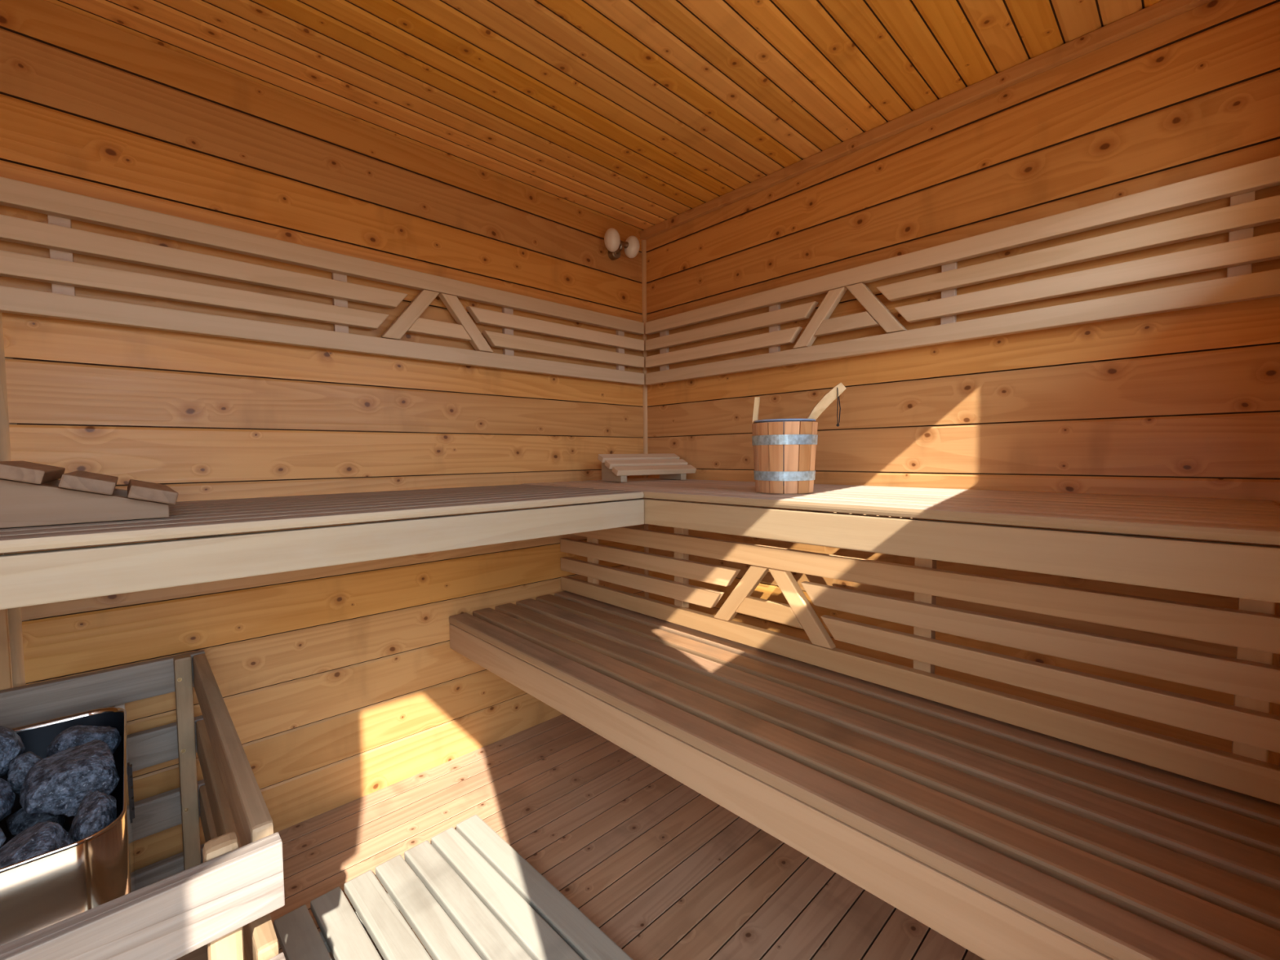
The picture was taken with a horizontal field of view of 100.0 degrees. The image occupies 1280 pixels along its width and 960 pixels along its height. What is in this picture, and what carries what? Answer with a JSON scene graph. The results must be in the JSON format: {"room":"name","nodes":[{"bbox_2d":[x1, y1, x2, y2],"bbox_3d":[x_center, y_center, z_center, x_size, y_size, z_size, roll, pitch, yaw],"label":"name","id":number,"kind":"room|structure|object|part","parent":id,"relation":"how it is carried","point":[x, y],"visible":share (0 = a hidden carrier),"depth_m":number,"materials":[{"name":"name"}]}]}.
{"room":"spa","nodes":[
{"label":"spa","id":0,"kind":"room"},
{"bbox_2d":[0,0,644,870],"bbox_3d":[-0.809,-0.076,1.767,2.300,2.177,0.012,-3,4,-44],"label":"wall","id":1,"kind":"structure","parent":0,"point":[339,685],"depth_m":1.57,"materials":[{"name":"brown wood"}]},
{"bbox_2d":[0,553,13,690],"bbox_3d":[-1.419,-0.015,1.165,0.036,2.120,0.022,-3,4,-44],"label":"trim","id":2,"kind":"structure","parent":1,"relation":"attached to","point":[6,675],"depth_m":1.18,"materials":[{"name":"brown wood"}]},
{"bbox_2d":[0,312,32,688],"bbox_3d":[-1.431,-0.016,1.185,0.085,2.120,0.008,-3,4,-44],"label":"trim","id":3,"kind":"structure","parent":1,"relation":"attached to","point":[15,621],"depth_m":1.21,"materials":[{"name":"brown wood"}]},
{"bbox_2d":[0,176,644,385],"bbox_3d":[-0.708,-0.541,1.802,1.970,0.283,0.048,-3,4,-44],"label":"backrest","id":4,"kind":"object","parent":1,"relation":"attached to","point":[60,206],"visible":1,"depth_m":1.46,"materials":[{"name":"brown wood"}]},
{"bbox_3d":[-0.702,-0.426,1.802,1.970,0.052,0.030,-3,4,-44],"label":"rail","id":5,"kind":"part","parent":4,"relation":"part of","materials":[{"name":"brown wood"}]},
{"bbox_2d":[0,484,644,609],"bbox_3d":[-0.797,0.103,1.280,1.592,0.097,0.682,-3,4,-44],"label":"bench","id":6,"kind":"object","parent":1,"relation":"attached to","point":[389,524],"visible":1,"depth_m":0.99,"materials":[{"name":"brown wood"}]},
{"bbox_2d":[0,461,178,528],"bbox_3d":[-1.060,0.015,1.035,0.238,0.105,0.400,-3,4,-44],"label":"headrest cover","id":7,"kind":"object","parent":6,"relation":"on","point":[32,494],"visible":1,"depth_m":0.90,"materials":[{"name":"beige wood"}]},
{"bbox_2d":[604,227,639,260],"bbox_3d":[-0.088,-1.022,2.341,0.180,0.102,0.102,-3,4,-44],"label":"wall lamp","id":8,"kind":"object","parent":1,"relation":"attached to","point":[613,243],"visible":1,"depth_m":2.33,"materials":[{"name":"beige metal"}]},
{"bbox_3d":[-0.118,-1.023,2.291,0.066,0.096,0.072,-11,9,-43],"label":"globe","id":9,"kind":"part","parent":8,"relation":"part of","materials":[{"name":"white glass"}]},
{"bbox_3d":[-0.089,-1.010,2.342,0.022,0.043,0.048,-3,4,-44],"label":"stem","id":10,"kind":"part","parent":8,"relation":"part of","materials":[{"name":"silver metal"}]},
{"bbox_3d":[-0.077,-1.025,2.330,0.060,0.028,0.028,-3,4,-44],"label":"arm","id":11,"kind":"part","parent":8,"relation":"part of","materials":[{"name":"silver metal"}]},
{"bbox_3d":[-0.036,-1.027,2.369,0.066,0.096,0.072,5,-2,-44],"label":"globe","id":12,"kind":"part","parent":8,"relation":"part of","materials":[{"name":"white glass"}]},
{"bbox_2d":[641,240,648,598],"bbox_3d":[0.027,-0.074,2.547,0.015,2.085,0.015,-3,4,-44],"label":"trim","id":13,"kind":"structure","parent":1,"relation":"attached to","point":[643,242],"depth_m":2.52,"materials":[{"name":"brown wood"}]},
{"bbox_2d":[175,714,984,959],"bbox_3d":[-0.119,1.044,1.107,2.340,0.012,2.117,-3,4,-44],"label":"floor","id":14,"kind":"structure","parent":0,"point":[664,870],"depth_m":1.46,"materials":[{"name":"brown wood"}]},
{"bbox_2d":[0,706,136,946],"bbox_3d":[-1.091,0.788,0.921,0.338,0.535,0.574,-3,4,-44],"label":"heater","id":15,"kind":"object","parent":14,"relation":"on","point":[43,891],"visible":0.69,"depth_m":0.79,"materials":[{"name":"silver metal"}]},
{"bbox_2d":[0,827,5,848],"bbox_3d":[-1.036,0.565,0.803,0.078,0.079,0.106,0,3,4],"label":"stone","id":16,"kind":"object","parent":15,"relation":"in","point":[2,837],"visible":0.98,"depth_m":0.84,"materials":[{"name":"grey stone"}]},
{"bbox_2d":[0,777,15,821],"bbox_3d":[-1.121,0.560,0.895,0.090,0.094,0.168,-2,3,-35],"label":"stone","id":17,"kind":"object","parent":15,"relation":"in","point":[7,795],"visible":1,"depth_m":0.94,"materials":[{"name":"grey stone"}]},
{"bbox_2d":[0,725,25,776],"bbox_3d":[-1.246,0.526,1.014,0.160,0.107,0.114,2,5,45],"label":"stone","id":18,"kind":"object","parent":15,"relation":"in","point":[11,745],"visible":0.77,"depth_m":1.02,"materials":[{"name":"grey stone"}]},
{"bbox_2d":[6,807,66,835],"bbox_3d":[-1.129,0.628,1.006,0.075,0.063,0.110,-2,3,-35],"label":"stone","id":19,"kind":"object","parent":15,"relation":"in","point":[20,820],"visible":0.39,"depth_m":0.97,"materials":[{"name":"grey stone"}]},
{"bbox_2d":[7,751,43,795],"bbox_3d":[-1.151,0.559,1.021,0.061,0.086,0.091,-3,4,-45],"label":"stone","id":20,"kind":"object","parent":19,"relation":"on","point":[19,767],"visible":0.51,"depth_m":0.99,"materials":[{"name":"grey stone"}]},
{"bbox_2d":[0,820,73,868],"bbox_3d":[-0.920,0.569,0.807,0.095,0.080,0.107,-1,3,-5],"label":"stone","id":21,"kind":"object","parent":15,"relation":"in","point":[42,837],"visible":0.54,"depth_m":0.80,"materials":[{"name":"grey stone"}]},
{"bbox_2d":[0,711,124,846],"bbox_3d":[-1.094,0.606,0.910,0.323,0.150,0.565,-3,4,-44],"label":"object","id":22,"kind":"object","parent":15,"relation":"on","point":[36,738],"depth_m":1.13,"materials":[{"name":"grey stone"}]},
{"bbox_2d":[19,739,119,816],"bbox_3d":[-1.057,0.555,0.997,0.165,0.095,0.124,2,4,41],"label":"stone","id":23,"kind":"object","parent":15,"relation":"in","point":[57,784],"visible":0.92,"depth_m":0.96,"materials":[{"name":"grey stone"}]},
{"bbox_2d":[45,724,121,757],"bbox_3d":[-1.147,0.551,1.111,0.109,0.088,0.081,-2,3,-31],"label":"stone","id":24,"kind":"object","parent":15,"relation":"in","point":[78,735],"visible":0.59,"depth_m":1.09,"materials":[{"name":"grey stone"}]},
{"bbox_2d":[68,791,116,842],"bbox_3d":[-0.919,0.570,0.903,0.136,0.088,0.059,2,4,45],"label":"stone","id":25,"kind":"object","parent":15,"relation":"in","point":[97,810],"visible":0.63,"depth_m":0.88,"materials":[{"name":"grey stone"}]},
{"bbox_2d":[0,649,285,959],"bbox_3d":[-1.032,0.760,0.889,0.590,0.588,0.987,-3,4,-44],"label":"guard","id":26,"kind":"object","parent":14,"relation":"on","point":[220,893],"visible":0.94,"depth_m":0.83,"materials":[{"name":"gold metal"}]},
{"bbox_3d":[-1.152,0.739,1.369,0.033,0.588,0.034,-3,4,-44],"label":"post","id":27,"kind":"part","parent":26,"relation":"part of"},
{"bbox_3d":[-0.554,0.768,0.727,0.037,0.580,0.034,-3,4,-44],"label":"post","id":28,"kind":"part","parent":26,"relation":"part of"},
{"bbox_2d":[273,814,633,959],"bbox_3d":[-0.175,1.022,0.920,1.330,0.050,0.497,2,4,44],"label":"duckboard","id":29,"kind":"object","parent":14,"relation":"on","point":[502,905],"visible":0.99,"depth_m":1.22,"materials":[{"name":"beige wood"}]},
{"bbox_2d":[448,591,1279,959],"bbox_3d":[0.180,0.760,1.391,0.516,0.523,1.936,-3,4,-44],"label":"bench","id":30,"kind":"object","parent":14,"relation":"on","point":[1006,841],"visible":1,"depth_m":0.91,"materials":[{"name":"brown wood"}]},
{"bbox_2d":[560,526,1279,804],"bbox_3d":[0.358,0.310,1.544,0.057,0.344,1.936,-3,4,-44],"label":"backrest","id":31,"kind":"object","parent":30,"relation":"on","point":[1253,628],"visible":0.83,"depth_m":1.10,"materials":[{"name":"brown wood"}]},
{"bbox_3d":[0.347,0.216,1.529,0.026,0.057,1.936,-3,4,-44],"label":"rail","id":32,"kind":"part","parent":31,"relation":"part of","materials":[{"name":"brown wood"}]},
{"bbox_2d":[44,0,1162,231],"bbox_3d":[-0.142,-1.086,1.011,2.340,0.009,2.058,-3,4,-44],"label":"ceiling","id":33,"kind":"structure","parent":0,"point":[639,115],"depth_m":1.43,"materials":[{"name":"brown wood"}]},
{"bbox_2d":[645,0,1279,762],"bbox_3d":[0.712,-0.093,1.848,0.012,2.177,1.970,-3,4,-44],"label":"wall","id":34,"kind":"structure","parent":0,"point":[1185,402],"depth_m":1.46,"materials":[{"name":"brown spruce wood"}]},
{"bbox_2d":[522,477,1279,603],"bbox_3d":[0.445,0.077,1.618,0.668,0.097,1.936,-3,4,-44],"label":"bench","id":35,"kind":"object","parent":34,"relation":"attached to","point":[1126,548],"visible":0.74,"depth_m":0.99,"materials":[{"name":"brown wood"}]},
{"bbox_2d":[597,453,696,482],"bbox_3d":[0.031,-0.054,2.232,0.385,0.110,0.169,-2,3,-33],"label":"headrest cover","id":36,"kind":"object","parent":35,"relation":"on","point":[616,468],"visible":1,"depth_m":2.19,"materials":[{"name":"brown wood"}]},
{"bbox_2d":[751,396,817,493],"bbox_3d":[0.401,-0.100,1.495,0.178,0.266,0.178,-3,4,-44],"label":"bucket","id":37,"kind":"object","parent":35,"relation":"on","point":[784,450],"visible":1,"depth_m":1.43,"materials":[{"name":"brown wood"}]},
{"bbox_2d":[806,382,846,426],"bbox_3d":[0.465,-0.129,1.477,0.202,0.276,0.067,0,3,9],"label":"ladle","id":38,"kind":"object","parent":37,"relation":"in","point":[837,390],"visible":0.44,"depth_m":1.48,"materials":[{"name":"brown wood"}]},
{"bbox_3d":[0.545,-0.205,1.481,0.012,0.110,0.020,-1,3,0],"label":"cord","id":39,"kind":"part","parent":38,"relation":"part of","materials":[{"name":"black plastic"}]},
{"bbox_2d":[640,0,1213,239],"bbox_3d":[0.682,-1.107,1.795,0.025,0.037,1.950,-3,4,-44],"label":"trim","id":40,"kind":"structure","parent":34,"relation":"attached to","point":[1162,11],"depth_m":1.54,"materials":[{"name":"brown wood"}]},
{"bbox_2d":[644,155,1279,385],"bbox_3d":[0.693,-0.553,1.797,0.048,0.283,1.888,-3,4,-44],"label":"backrest","id":41,"kind":"object","parent":34,"relation":"attached to","point":[1242,250],"visible":1,"depth_m":1.43,"materials":[{"name":"brown wood"}]},
{"bbox_3d":[0.688,-0.438,1.797,0.030,0.052,1.888,-3,4,-44],"label":"rail","id":42,"kind":"part","parent":41,"relation":"part of","materials":[{"name":"brown wood"}]},
{"bbox_2d":[1268,545,1279,765],"bbox_3d":[0.994,-0.361,-0.139,2.340,2.893,1.316,-3,4,-44],"label":"wall","id":43,"kind":"structure","parent":0,"point":[1274,757],"depth_m":1.12,"materials":[{"name":"brown wood"}]}
]}

